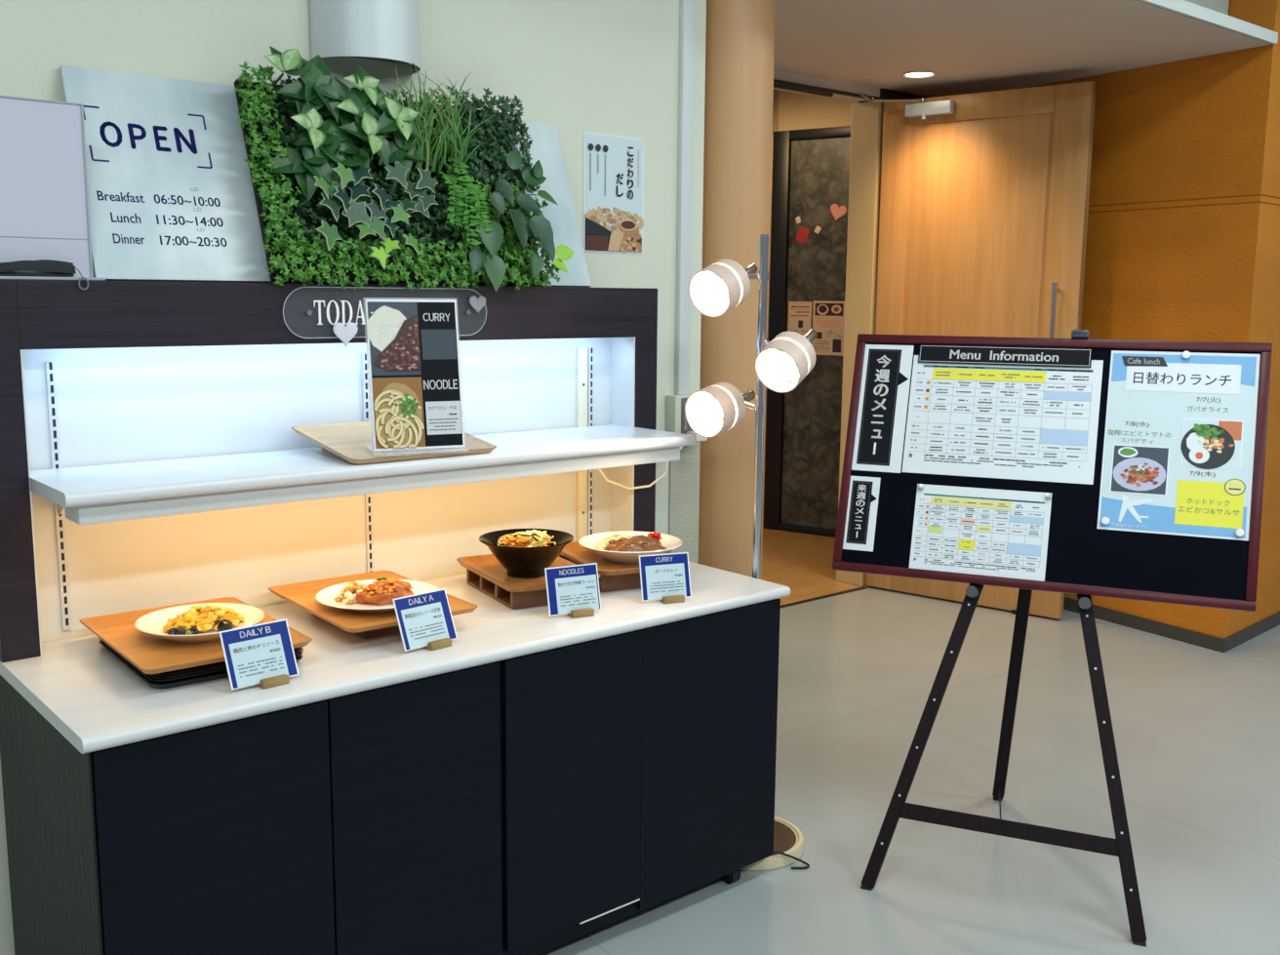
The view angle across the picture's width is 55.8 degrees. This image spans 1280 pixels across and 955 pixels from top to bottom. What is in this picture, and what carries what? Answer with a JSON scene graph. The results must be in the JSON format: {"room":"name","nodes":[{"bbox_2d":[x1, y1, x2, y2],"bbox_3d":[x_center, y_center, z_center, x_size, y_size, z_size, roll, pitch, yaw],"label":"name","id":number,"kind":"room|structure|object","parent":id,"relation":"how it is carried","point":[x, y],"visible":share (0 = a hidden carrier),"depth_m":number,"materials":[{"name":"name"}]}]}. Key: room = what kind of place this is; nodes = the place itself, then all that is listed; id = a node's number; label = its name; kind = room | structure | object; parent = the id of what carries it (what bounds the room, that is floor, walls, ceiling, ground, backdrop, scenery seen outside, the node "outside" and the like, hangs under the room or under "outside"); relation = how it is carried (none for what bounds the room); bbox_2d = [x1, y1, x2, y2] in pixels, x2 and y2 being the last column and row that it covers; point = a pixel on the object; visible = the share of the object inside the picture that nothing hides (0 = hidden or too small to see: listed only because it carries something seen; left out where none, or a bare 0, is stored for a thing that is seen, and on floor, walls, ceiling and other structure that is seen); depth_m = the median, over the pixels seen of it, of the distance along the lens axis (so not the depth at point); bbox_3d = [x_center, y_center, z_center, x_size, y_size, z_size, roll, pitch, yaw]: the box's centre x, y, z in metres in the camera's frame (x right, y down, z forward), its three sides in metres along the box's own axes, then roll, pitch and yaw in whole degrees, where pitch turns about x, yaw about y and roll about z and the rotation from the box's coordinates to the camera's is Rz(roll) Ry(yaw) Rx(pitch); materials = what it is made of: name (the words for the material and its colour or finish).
{"room":"eatery","nodes":[
{"label":"eatery","id":0,"kind":"room"},
{"bbox_2d":[0,0,706,954],"bbox_3d":[-2.013,-0.408,2.106,5.705,3.250,0.126,-7,11,-40],"label":"wall","id":1,"kind":"structure","parent":0,"point":[577,66],"depth_m":3.37,"materials":[{"name":"paint"}]},
{"bbox_2d":[309,0,420,74],"bbox_3d":[-0.651,-1.236,2.972,0.284,0.420,0.144,-7,11,-40],"label":"wall sconce","id":2,"kind":"object","parent":1,"relation":"attached to","point":[380,30],"visible":0.91,"depth_m":2.92,"materials":[{"name":"white metal"}]},
{"bbox_2d":[583,131,643,254],"bbox_3d":[-0.076,-0.847,3.620,0.234,0.345,0.006,-7,11,-40],"label":"poster","id":3,"kind":"object","parent":1,"relation":"attached to","point":[613,165],"visible":1,"depth_m":3.62,"materials":[{"name":"white paper"}]},
{"bbox_2d":[665,393,701,434],"bbox_3d":[0.142,-0.189,3.879,0.117,0.155,0.058,-7,11,-40],"label":"wall outlet","id":4,"kind":"object","parent":1,"relation":"attached to","point":[676,421],"visible":0.34,"depth_m":3.84,"materials":[{"name":"white plastic"}]},
{"bbox_2d":[655,431,707,468],"bbox_3d":[0.105,-0.074,3.799,0.247,0.128,0.052,-7,11,-40],"label":"plug","id":5,"kind":"object","parent":4,"relation":"attached to","point":[699,438],"visible":0.38,"depth_m":3.83,"materials":[{"name":"beige plastic"}]},
{"bbox_2d":[683,402,686,430],"bbox_3d":[0.144,-0.194,3.845,0.012,0.085,0.005,-7,11,-40],"label":"switch","id":6,"kind":"object","parent":4,"relation":"attached to","point":[685,420],"depth_m":3.84,"materials":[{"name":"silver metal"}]},
{"bbox_2d":[674,0,695,394],"bbox_3d":[0.144,-1.237,3.737,0.048,1.960,0.022,-7,11,-40],"label":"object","id":7,"kind":"object","parent":1,"relation":"attached to","point":[687,7],"visible":1,"depth_m":3.78,"materials":[{"name":"white"}]},
{"bbox_2d":[698,0,775,579],"bbox_3d":[0.296,-0.358,4.081,0.260,2.603,0.260,-7,11,-40],"label":"column","id":8,"kind":"structure","parent":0,"point":[740,34],"depth_m":3.90,"materials":[{"name":"brown wood"}]},
{"bbox_2d":[762,88,857,526],"bbox_3d":[0.065,-1.196,8.612,4.900,2.900,0.142,6,10,33],"label":"wall","id":9,"kind":"structure","parent":0,"point":[791,110],"depth_m":7.71,"materials":[{"name":"beige"}]},
{"bbox_2d":[763,125,851,537],"bbox_3d":[1.463,-0.881,7.620,1.430,2.600,0.080,6,10,33],"label":"door","id":10,"kind":"structure","parent":9,"relation":"in","point":[811,167],"depth_m":7.85,"materials":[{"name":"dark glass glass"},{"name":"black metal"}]},
{"bbox_2d":[787,301,811,335],"bbox_3d":[1.039,-0.976,7.883,0.170,0.340,0.001,6,10,33],"label":"notice","id":11,"kind":"object","parent":10,"relation":"attached to","point":[799,312],"visible":0.58,"depth_m":7.87,"materials":[{"name":"beige paper"}]},
{"bbox_2d":[796,226,809,243],"bbox_3d":[1.048,-1.563,7.791,0.098,0.110,0.002,6,10,33],"label":"cutout","id":12,"kind":"object","parent":10,"relation":"attached to","point":[802,235],"visible":1,"depth_m":7.79,"materials":[{"name":"red paper"}]},
{"bbox_2d":[814,225,821,234],"bbox_3d":[1.136,-1.584,7.729,0.047,0.050,0.002,6,10,33],"label":"cutout","id":13,"kind":"object","parent":10,"relation":"attached to","point":[818,228],"visible":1,"depth_m":7.73,"materials":[{"name":"beige paper"}]},
{"bbox_2d":[811,300,844,356],"bbox_3d":[1.218,-0.959,7.764,0.240,0.345,0.002,6,10,33],"label":"notice","id":14,"kind":"object","parent":10,"relation":"attached to","point":[828,317],"visible":0.98,"depth_m":7.77,"materials":[{"name":"beige paper"}]},
{"bbox_2d":[830,203,846,220],"bbox_3d":[1.252,-1.675,7.637,0.112,0.108,0.002,6,10,33],"label":"heart","id":15,"kind":"object","parent":10,"relation":"attached to","point":[837,212],"visible":1,"depth_m":7.64,"materials":[{"name":"brown"}]},
{"bbox_2d":[535,526,1279,954],"bbox_3d":[0.273,1.062,3.725,11.000,0.100,13.000,-7,11,-40],"label":"floor","id":16,"kind":"structure","parent":0,"point":[1196,729],"depth_m":3.86,"materials":[{"name":"grey tile"}]},
{"bbox_2d":[0,599,780,954],"bbox_3d":[-0.499,0.735,2.913,1.719,0.776,0.663,-7,11,-40],"label":"display cabinet","id":17,"kind":"object","parent":16,"relation":"on","point":[532,804],"visible":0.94,"depth_m":2.53,"materials":[{"name":"black"}]},
{"bbox_2d":[0,560,790,754],"bbox_3d":[-0.497,0.335,2.864,1.753,0.028,0.704,-7,11,-40],"label":"countertop","id":18,"kind":"structure","parent":17,"relation":"on","point":[92,698],"depth_m":2.48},
{"bbox_2d":[98,640,303,688],"bbox_3d":[-0.920,0.362,2.521,0.305,0.012,0.400,-6,11,-38],"label":"serving tray","id":19,"kind":"object","parent":18,"relation":"on","point":[224,675],"visible":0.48,"depth_m":2.34,"materials":[{"name":"black plastic"}]},
{"bbox_2d":[98,638,302,684],"bbox_3d":[-0.921,0.355,2.524,0.305,0.012,0.400,-6,11,-38],"label":"serving tray","id":20,"kind":"object","parent":19,"relation":"on","point":[158,682],"visible":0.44,"depth_m":2.33,"materials":[{"name":"black plastic"}]},
{"bbox_2d":[147,648,303,679],"bbox_3d":[-0.918,0.348,2.523,0.305,0.012,0.400,-6,11,-38],"label":"serving tray","id":21,"kind":"object","parent":20,"relation":"on","point":[301,650],"visible":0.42,"depth_m":2.32,"materials":[{"name":"black plastic"}]},
{"bbox_2d":[149,646,302,677],"bbox_3d":[-0.919,0.342,2.518,0.305,0.012,0.400,-6,11,-38],"label":"serving tray","id":22,"kind":"object","parent":21,"relation":"on","point":[300,648],"visible":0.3,"depth_m":2.32,"materials":[{"name":"black plastic"}]},
{"bbox_2d":[156,647,297,674],"bbox_3d":[-0.921,0.335,2.521,0.305,0.012,0.400,-6,11,-38],"label":"serving tray","id":23,"kind":"object","parent":22,"relation":"on","point":[296,648],"visible":0.04,"depth_m":2.33,"materials":[{"name":"black plastic"}]},
{"bbox_3d":[-0.918,0.328,2.520,0.305,0.012,0.400,-6,11,-38],"label":"serving tray","id":24,"kind":"object","parent":23,"relation":"on","visible":0},
{"bbox_2d":[79,597,312,674],"bbox_3d":[-0.925,0.320,2.502,0.335,0.011,0.455,-6,11,-38],"label":"wooden tray","id":25,"kind":"object","parent":24,"relation":"on","point":[151,655],"visible":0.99,"depth_m":2.42,"materials":[{"name":"brown wood"}]},
{"bbox_2d":[134,602,264,642],"bbox_3d":[-0.905,0.305,2.492,0.251,0.032,0.251,-7,11,-40],"label":"dinner plate","id":26,"kind":"object","parent":25,"relation":"on","point":[152,623],"visible":0.6,"depth_m":2.50,"materials":[{"name":"beige ceramic"}]},
{"bbox_2d":[166,626,199,635],"bbox_3d":[-0.922,0.311,2.438,0.062,0.020,0.029,-1,9,-8],"label":"eggplant piece","id":27,"kind":"object","parent":26,"relation":"on","point":[181,630],"visible":0.84,"depth_m":2.43,"materials":[{"name":"black"}]},
{"bbox_2d":[161,603,244,632],"bbox_3d":[-0.902,0.287,2.505,0.167,0.050,0.127,-7,11,-40],"label":"egg","id":28,"kind":"object","parent":26,"relation":"on","point":[203,618],"visible":0.98,"depth_m":2.48,"materials":[{"name":"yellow food"}]},
{"bbox_2d":[216,618,233,631],"bbox_3d":[-0.852,0.305,2.482,0.032,0.028,0.024,-3,9,-21],"label":"eggplant piece","id":29,"kind":"object","parent":26,"relation":"on","point":[224,624],"visible":0.83,"depth_m":2.47,"materials":[{"name":"black"}]},
{"bbox_2d":[219,618,299,690],"bbox_3d":[-0.727,0.343,2.324,0.139,0.112,0.061,-8,12,-44],"label":"price card","id":30,"kind":"object","parent":18,"relation":"on","point":[261,655],"visible":1,"depth_m":2.32,"materials":[{"name":"white"}]},
{"bbox_2d":[0,279,657,662],"bbox_3d":[-0.670,-0.092,3.013,1.753,0.767,0.155,-7,11,-40],"label":"display case back","id":31,"kind":"object","parent":18,"relation":"on","point":[108,372],"visible":0.7,"depth_m":2.82,"materials":[{"name":"dark wood"},{"name":"white laminate"}]},
{"bbox_2d":[0,259,88,290],"bbox_3d":[-1.216,-0.407,2.426,0.190,0.061,0.068,-7,11,-40],"label":"pouch","id":32,"kind":"object","parent":31,"relation":"on","point":[41,267],"visible":1,"depth_m":2.42,"materials":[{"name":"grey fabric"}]},
{"bbox_2d":[0,95,105,280],"bbox_3d":[-1.219,-0.578,2.426,0.235,0.358,0.090,-7,11,-40],"label":"acrylic sign holder","id":33,"kind":"object","parent":31,"relation":"on","point":[45,208],"visible":1,"depth_m":2.45,"materials":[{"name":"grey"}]},
{"bbox_2d":[59,65,591,287],"bbox_3d":[-0.694,-0.709,2.994,1.318,0.458,0.177,-7,11,-40],"label":"sign board","id":34,"kind":"object","parent":31,"relation":"on","point":[172,195],"visible":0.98,"depth_m":2.70,"materials":[{"name":"white painted board"},{"name":"navy ink"}]},
{"bbox_2d":[29,424,695,524],"bbox_3d":[-0.536,0.020,2.941,1.699,0.178,0.353,-7,11,-40],"label":"display shelf","id":35,"kind":"object","parent":31,"relation":"attached to","point":[128,491],"visible":0.99,"depth_m":2.64,"materials":[{"name":"white"}]},
{"bbox_2d":[291,421,496,464],"bbox_3d":[-0.583,-0.089,2.872,0.385,0.061,0.322,-7,11,-40],"label":"wooden tray","id":36,"kind":"object","parent":35,"relation":"on","point":[352,442],"visible":0.7,"depth_m":2.82,"materials":[{"name":"brown wood"}]},
{"bbox_2d":[362,299,464,450],"bbox_3d":[-0.516,-0.233,2.760,0.227,0.351,0.094,-4,10,-25],"label":"menu card","id":37,"kind":"object","parent":36,"relation":"on","point":[413,344],"visible":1,"depth_m":2.76,"materials":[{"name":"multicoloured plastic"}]},
{"bbox_2d":[282,286,486,338],"bbox_3d":[-0.600,-0.398,2.913,0.548,0.119,0.014,-7,11,-40],"label":"sign","id":38,"kind":"object","parent":31,"relation":"attached to","point":[465,311],"visible":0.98,"depth_m":2.83,"materials":[{"name":"grey"}]},
{"bbox_2d":[332,321,358,346],"bbox_3d":[-0.691,-0.336,2.837,0.062,0.056,0.005,-7,11,-40],"label":"heart ornament","id":39,"kind":"object","parent":38,"relation":"attached to","point":[343,333],"visible":1,"depth_m":2.83,"materials":[{"name":"white"}]},
{"bbox_2d":[469,295,485,314],"bbox_3d":[-0.411,-0.437,3.061,0.050,0.045,0.005,-7,11,-40],"label":"heart ornament","id":40,"kind":"object","parent":38,"relation":"attached to","point":[477,304],"visible":1,"depth_m":3.06,"materials":[{"name":"silver metal"}]},
{"bbox_2d":[233,45,574,292],"bbox_3d":[-0.558,-0.747,2.984,0.845,0.574,0.265,-7,11,-40],"label":"panel","id":41,"kind":"object","parent":31,"relation":"on","point":[354,185],"visible":1,"depth_m":2.91,"materials":[{"name":"green plant"}]},
{"bbox_2d":[312,613,399,639],"bbox_3d":[-0.613,0.306,2.800,0.190,0.044,0.270,-7,11,-40],"label":"tray","id":42,"kind":"object","parent":18,"relation":"on","point":[368,634],"visible":0.12,"depth_m":2.66,"materials":[{"name":"brown wood"}]},
{"bbox_2d":[268,570,478,633],"bbox_3d":[-0.622,0.280,2.787,0.318,0.011,0.460,-6,11,-38],"label":"wooden tray","id":43,"kind":"object","parent":42,"relation":"on","point":[302,595],"visible":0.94,"depth_m":2.73,"materials":[{"name":"brown wood"}]},
{"bbox_2d":[315,579,438,611],"bbox_3d":[-0.595,0.274,2.749,0.276,0.024,0.276,-7,11,-40],"label":"dinner plate","id":44,"kind":"object","parent":43,"relation":"on","point":[326,596],"visible":0.46,"depth_m":2.74,"materials":[{"name":"white ceramic"}]},
{"bbox_2d":[334,580,367,604],"bbox_3d":[-0.648,0.257,2.742,0.092,0.047,0.076,-7,11,-40],"label":"mound","id":45,"kind":"object","parent":44,"relation":"on","point":[348,589],"visible":0.77,"depth_m":2.72,"materials":[{"name":"beige food"}]},
{"bbox_2d":[355,578,413,605],"bbox_3d":[-0.578,0.255,2.746,0.137,0.047,0.101,-3,9,-21],"label":"cutlet","id":46,"kind":"object","parent":44,"relation":"on","point":[380,592],"visible":0.96,"depth_m":2.71,"materials":[{"name":"orange food"}]},
{"bbox_2d":[375,575,387,581],"bbox_3d":[-0.592,0.235,2.788,0.028,0.011,0.035,3,9,15],"label":"herb sprig","id":47,"kind":"object","parent":46,"relation":"on","point":[383,578],"visible":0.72,"depth_m":2.79,"materials":[{"name":"green"}]},
{"bbox_2d":[392,588,457,651],"bbox_3d":[-0.453,0.307,2.580,0.061,0.112,0.137,9,12,43],"label":"price card","id":48,"kind":"object","parent":18,"relation":"on","point":[424,620],"visible":1,"depth_m":2.58,"materials":[{"name":"white"}]},
{"bbox_2d":[466,568,548,609],"bbox_3d":[-0.291,0.266,3.070,0.200,0.050,0.300,-4,10,-29],"label":"tray","id":49,"kind":"object","parent":18,"relation":"on","point":[534,598],"visible":0.32,"depth_m":2.94,"materials":[{"name":"brown wood"}]},
{"bbox_2d":[456,554,600,592],"bbox_3d":[-0.287,0.234,3.061,0.255,0.015,0.375,-4,10,-29],"label":"wooden tray","id":50,"kind":"object","parent":49,"relation":"on","point":[488,567],"visible":0.55,"depth_m":3.03,"materials":[{"name":"brown wood"}]},
{"bbox_2d":[479,528,573,578],"bbox_3d":[-0.283,0.195,3.016,0.236,0.092,0.236,-7,11,-40],"label":"bowl","id":51,"kind":"object","parent":50,"relation":"on","point":[518,562],"visible":0.89,"depth_m":2.96,"materials":[{"name":"black ceramic"}]},
{"bbox_2d":[503,544,550,547],"bbox_3d":[-0.283,0.189,3.015,0.164,0.015,0.164,-7,11,-40],"label":"broth","id":52,"kind":"object","parent":51,"relation":"in","point":[520,545],"visible":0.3,"depth_m":3.08,"materials":[{"name":"brown liquid"}]},
{"bbox_2d":[497,533,556,547],"bbox_3d":[-0.282,0.160,3.011,0.152,0.037,0.151,-7,11,-40],"label":"heap","id":53,"kind":"object","parent":52,"relation":"on","point":[534,540],"depth_m":2.98,"materials":[{"name":"orange food"}]},
{"bbox_2d":[508,529,550,541],"bbox_3d":[-0.275,0.142,3.020,0.096,0.020,0.075,8,11,39],"label":"cabbage leaves","id":54,"kind":"object","parent":53,"relation":"on","point":[539,535],"visible":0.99,"depth_m":3.01,"materials":[{"name":"yellow food"}]},
{"bbox_2d":[544,562,600,618],"bbox_3d":[-0.154,0.268,2.845,0.134,0.115,0.046,-4,10,-27],"label":"price card","id":55,"kind":"object","parent":18,"relation":"on","point":[573,591],"visible":1,"depth_m":2.85,"materials":[{"name":"white"}]},
{"bbox_2d":[559,554,640,592],"bbox_3d":[-0.071,0.241,3.247,0.200,0.050,0.300,-4,10,-25],"label":"tray","id":56,"kind":"object","parent":18,"relation":"on","point":[628,580],"visible":0.25,"depth_m":3.10,"materials":[{"name":"brown wood"}]},
{"bbox_2d":[560,541,639,575],"bbox_3d":[-0.062,0.209,3.236,0.255,0.015,0.375,-4,10,-25],"label":"wooden tray","id":57,"kind":"object","parent":56,"relation":"on","point":[573,550],"visible":0.24,"depth_m":3.16,"materials":[{"name":"brown wood"}]},
{"bbox_2d":[578,531,682,562],"bbox_3d":[-0.025,0.191,3.221,0.276,0.044,0.276,-7,11,-40],"label":"plate","id":58,"kind":"object","parent":57,"relation":"on","point":[670,542],"visible":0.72,"depth_m":3.20,"materials":[{"name":"white ceramic"}]},
{"bbox_2d":[594,533,633,550],"bbox_3d":[-0.058,0.168,3.251,0.152,0.034,0.103,-7,11,-40],"label":"rice mound","id":59,"kind":"object","parent":58,"relation":"on","point":[608,539],"visible":0.64,"depth_m":3.23,"materials":[{"name":"beige food"}]},
{"bbox_2d":[603,534,666,552],"bbox_3d":[-0.016,0.178,3.203,0.179,0.039,0.133,-4,10,-26],"label":"sauce","id":60,"kind":"object","parent":58,"relation":"on","point":[636,543],"visible":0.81,"depth_m":3.17,"materials":[{"name":"brown food"}]},
{"bbox_2d":[647,531,662,540],"bbox_3d":[0.040,0.160,3.248,0.031,0.026,0.036,-7,11,-40],"label":"red pickles","id":61,"kind":"object","parent":60,"relation":"on","point":[655,535],"visible":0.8,"depth_m":3.24,"materials":[{"name":"red food"}]},
{"bbox_2d":[639,552,691,603],"bbox_3d":[0.066,0.249,2.983,0.132,0.115,0.046,-3,9,-21],"label":"price card","id":62,"kind":"object","parent":18,"relation":"on","point":[665,579],"visible":1,"depth_m":2.99,"materials":[{"name":"white"}]},
{"bbox_2d":[684,234,817,871],"bbox_3d":[0.340,0.208,3.306,0.359,1.716,0.316,6,10,33],"label":"floor lamp","id":63,"kind":"object","parent":16,"relation":"on","point":[790,356],"depth_m":3.21,"materials":[{"name":"beige"}]},
{"bbox_2d":[741,390,755,401],"bbox_3d":[0.272,-0.212,3.311,0.034,0.051,0.121,8,11,39],"label":"socket","id":64,"kind":"object","parent":63,"relation":"attached to","point":[748,395],"depth_m":3.32,"materials":[{"name":"silver metal"}]},
{"bbox_2d":[743,263,757,274],"bbox_3d":[0.275,-0.544,3.259,0.034,0.066,0.121,7,11,37],"label":"socket","id":65,"kind":"object","parent":63,"relation":"attached to","point":[751,268],"depth_m":3.27,"materials":[{"name":"silver metal"}]},
{"bbox_2d":[803,328,817,343],"bbox_3d":[0.436,-0.356,3.217,0.034,0.075,0.119,6,10,34],"label":"socket","id":66,"kind":"object","parent":63,"relation":"attached to","point":[811,335],"depth_m":3.23,"materials":[{"name":"silver metal"}]},
{"bbox_2d":[780,586,867,608],"bbox_3d":[0.392,0.691,5.840,2.160,0.004,0.030,-7,11,-40],"label":"trim","id":67,"kind":"structure","parent":16,"relation":"on","point":[861,587],"depth_m":6.30,"materials":[{"name":"black"}]},
{"bbox_2d":[860,583,1146,946],"bbox_3d":[1.064,0.470,3.328,0.703,1.227,0.762,4,9,23],"label":"easel","id":68,"kind":"object","parent":16,"relation":"on","point":[1120,847],"visible":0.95,"depth_m":3.16,"materials":[{"name":"black metal"}]},
{"bbox_2d":[832,333,1272,611],"bbox_3d":[1.068,-0.040,3.220,1.058,0.652,0.235,4,9,23],"label":"notice board","id":69,"kind":"object","parent":68,"relation":"on","point":[1083,558],"depth_m":3.16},
{"bbox_2d":[842,476,880,551],"bbox_3d":[0.618,0.100,3.371,0.084,0.198,0.066,4,9,23],"label":"sheet","id":70,"kind":"object","parent":69,"relation":"attached to","point":[863,494],"visible":1,"depth_m":3.37,"materials":[{"name":"white paper"}]},
{"bbox_2d":[851,344,914,473],"bbox_3d":[0.683,-0.197,3.404,0.137,0.348,0.115,4,9,23],"label":"sheet","id":71,"kind":"object","parent":69,"relation":"attached to","point":[882,412],"visible":1,"depth_m":3.40,"materials":[{"name":"white paper"}]},
{"bbox_2d":[917,483,923,489],"bbox_3d":[0.770,0.026,3.316,0.018,0.017,0.011,4,9,20],"label":"magnet","id":72,"kind":"object","parent":69,"relation":"attached to","point":[920,486],"visible":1,"depth_m":3.31,"materials":[{"name":"white plastic"}]},
{"bbox_2d":[909,483,1052,581],"bbox_3d":[0.909,0.145,3.241,0.353,0.224,0.074,4,9,23],"label":"sheet","id":73,"kind":"object","parent":69,"relation":"on","point":[963,530],"visible":1,"depth_m":3.24,"materials":[{"name":"white paper"}]},
{"bbox_2d":[901,355,1103,484],"bbox_3d":[0.976,-0.163,3.276,0.498,0.318,0.106,4,9,23],"label":"sheet","id":74,"kind":"object","parent":69,"relation":"on","point":[1001,421],"visible":1,"depth_m":3.27,"materials":[{"name":"white paper"}]},
{"bbox_2d":[1044,492,1052,499],"bbox_3d":[1.076,0.049,3.185,0.018,0.017,0.011,5,10,26],"label":"magnet","id":75,"kind":"object","parent":69,"relation":"attached to","point":[1048,496],"visible":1,"depth_m":3.18,"materials":[{"name":"white plastic"}]},
{"bbox_2d":[1071,328,1089,338],"bbox_3d":[1.179,-0.381,3.239,0.044,0.032,0.044,4,9,23],"label":"clip","id":76,"kind":"object","parent":69,"relation":"attached to","point":[1075,334],"visible":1,"depth_m":3.22,"materials":[{"name":"grey metal"}]},
{"bbox_2d":[1101,517,1109,524],"bbox_3d":[1.200,0.112,3.119,0.021,0.020,0.013,5,10,26],"label":"magnet","id":77,"kind":"object","parent":69,"relation":"attached to","point":[1104,520],"visible":1,"depth_m":3.12,"materials":[{"name":"white plastic"}]},
{"bbox_2d":[1096,350,1260,540],"bbox_3d":[1.376,-0.090,3.095,0.352,0.454,0.150,4,9,23],"label":"poster","id":78,"kind":"object","parent":69,"relation":"attached to","point":[1180,433],"visible":1,"depth_m":3.09,"materials":[{"name":"white paper"}]},
{"bbox_2d":[1181,351,1190,359],"bbox_3d":[1.409,-0.317,3.119,0.021,0.020,0.013,5,10,26],"label":"magnet","id":79,"kind":"object","parent":69,"relation":"attached to","point":[1185,354],"visible":1,"depth_m":3.12,"materials":[{"name":"white plastic"}]},
{"bbox_2d":[1235,528,1244,537],"bbox_3d":[1.486,0.137,2.996,0.021,0.020,0.013,5,10,26],"label":"magnet","id":80,"kind":"object","parent":69,"relation":"attached to","point":[1239,533],"visible":1,"depth_m":2.99,"materials":[{"name":"white plastic"}]},
{"bbox_2d":[773,0,1270,97],"bbox_3d":[1.126,-1.815,4.912,2.940,0.041,1.805,-7,11,-40],"label":"ceiling","id":81,"kind":"structure","parent":0,"point":[972,46],"depth_m":4.99,"materials":[{"name":"beige paint"}]},
{"bbox_2d":[901,71,937,78],"bbox_3d":[1.327,-1.915,5.751,0.168,0.007,0.168,-7,11,-40],"label":"recessed light","id":82,"kind":"object","parent":81,"relation":"in","point":[911,74],"visible":1,"depth_m":5.75,"materials":[{"name":"white"}]},
{"bbox_2d":[1021,0,1279,638],"bbox_3d":[3.034,-1.053,6.678,2.625,3.250,1.800,-7,11,-40],"label":"wall","id":83,"kind":"structure","parent":0,"point":[1182,243],"depth_m":5.43,"materials":[{"name":"brown wood"}]},
{"bbox_2d":[773,69,883,586],"bbox_3d":[0.482,-0.798,5.836,2.960,2.950,0.185,-7,11,-40],"label":"doorway","id":84,"kind":"structure","parent":83,"relation":"in","point":[867,117],"depth_m":6.33,"materials":[{"name":"beige wood"}]},
{"bbox_2d":[773,82,833,96],"bbox_3d":[0.739,-1.843,5.736,0.510,0.017,0.022,-7,11,-40],"label":"slide rail","id":85,"kind":"object","parent":84,"relation":"attached to","point":[779,86],"visible":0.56,"depth_m":5.75,"materials":[{"name":"black metal"}]},
{"bbox_2d":[860,80,1096,619],"bbox_3d":[1.563,-0.592,5.923,1.056,2.536,0.350,7,11,38],"label":"door","id":86,"kind":"structure","parent":84,"relation":"attached to","point":[984,198],"depth_m":5.91,"materials":[{"name":"brown wood"}]},
{"bbox_2d":[773,79,929,99],"bbox_3d":[0.556,-1.871,5.606,2.870,0.063,0.030,-7,11,-40],"label":"door frame","id":87,"kind":"structure","parent":83,"relation":"attached to","point":[885,94],"depth_m":6.10,"materials":[{"name":"black metal"}]},
{"bbox_2d":[1063,597,1279,653],"bbox_3d":[3.019,0.524,6.908,2.637,0.062,1.812,-7,11,-40],"label":"baseboard","id":88,"kind":"structure","parent":83,"relation":"attached to","point":[1222,645],"depth_m":5.66,"materials":[{"name":"grey"}]},
{"bbox_2d":[1139,0,1278,44],"bbox_3d":[1.607,-1.694,4.139,2.680,0.046,0.014,-7,11,-40],"label":"trim","id":89,"kind":"structure","parent":83,"relation":"attached to","point":[1182,7],"depth_m":4.64,"materials":[{"name":"white"}]},
{"bbox_2d":[1184,0,1229,14],"bbox_3d":[1.463,-2.045,4.292,2.700,0.604,0.060,-7,11,-40],"label":"wall","id":90,"kind":"structure","parent":0,"point":[1220,6],"depth_m":5.08,"materials":[{"name":"grey paint"}]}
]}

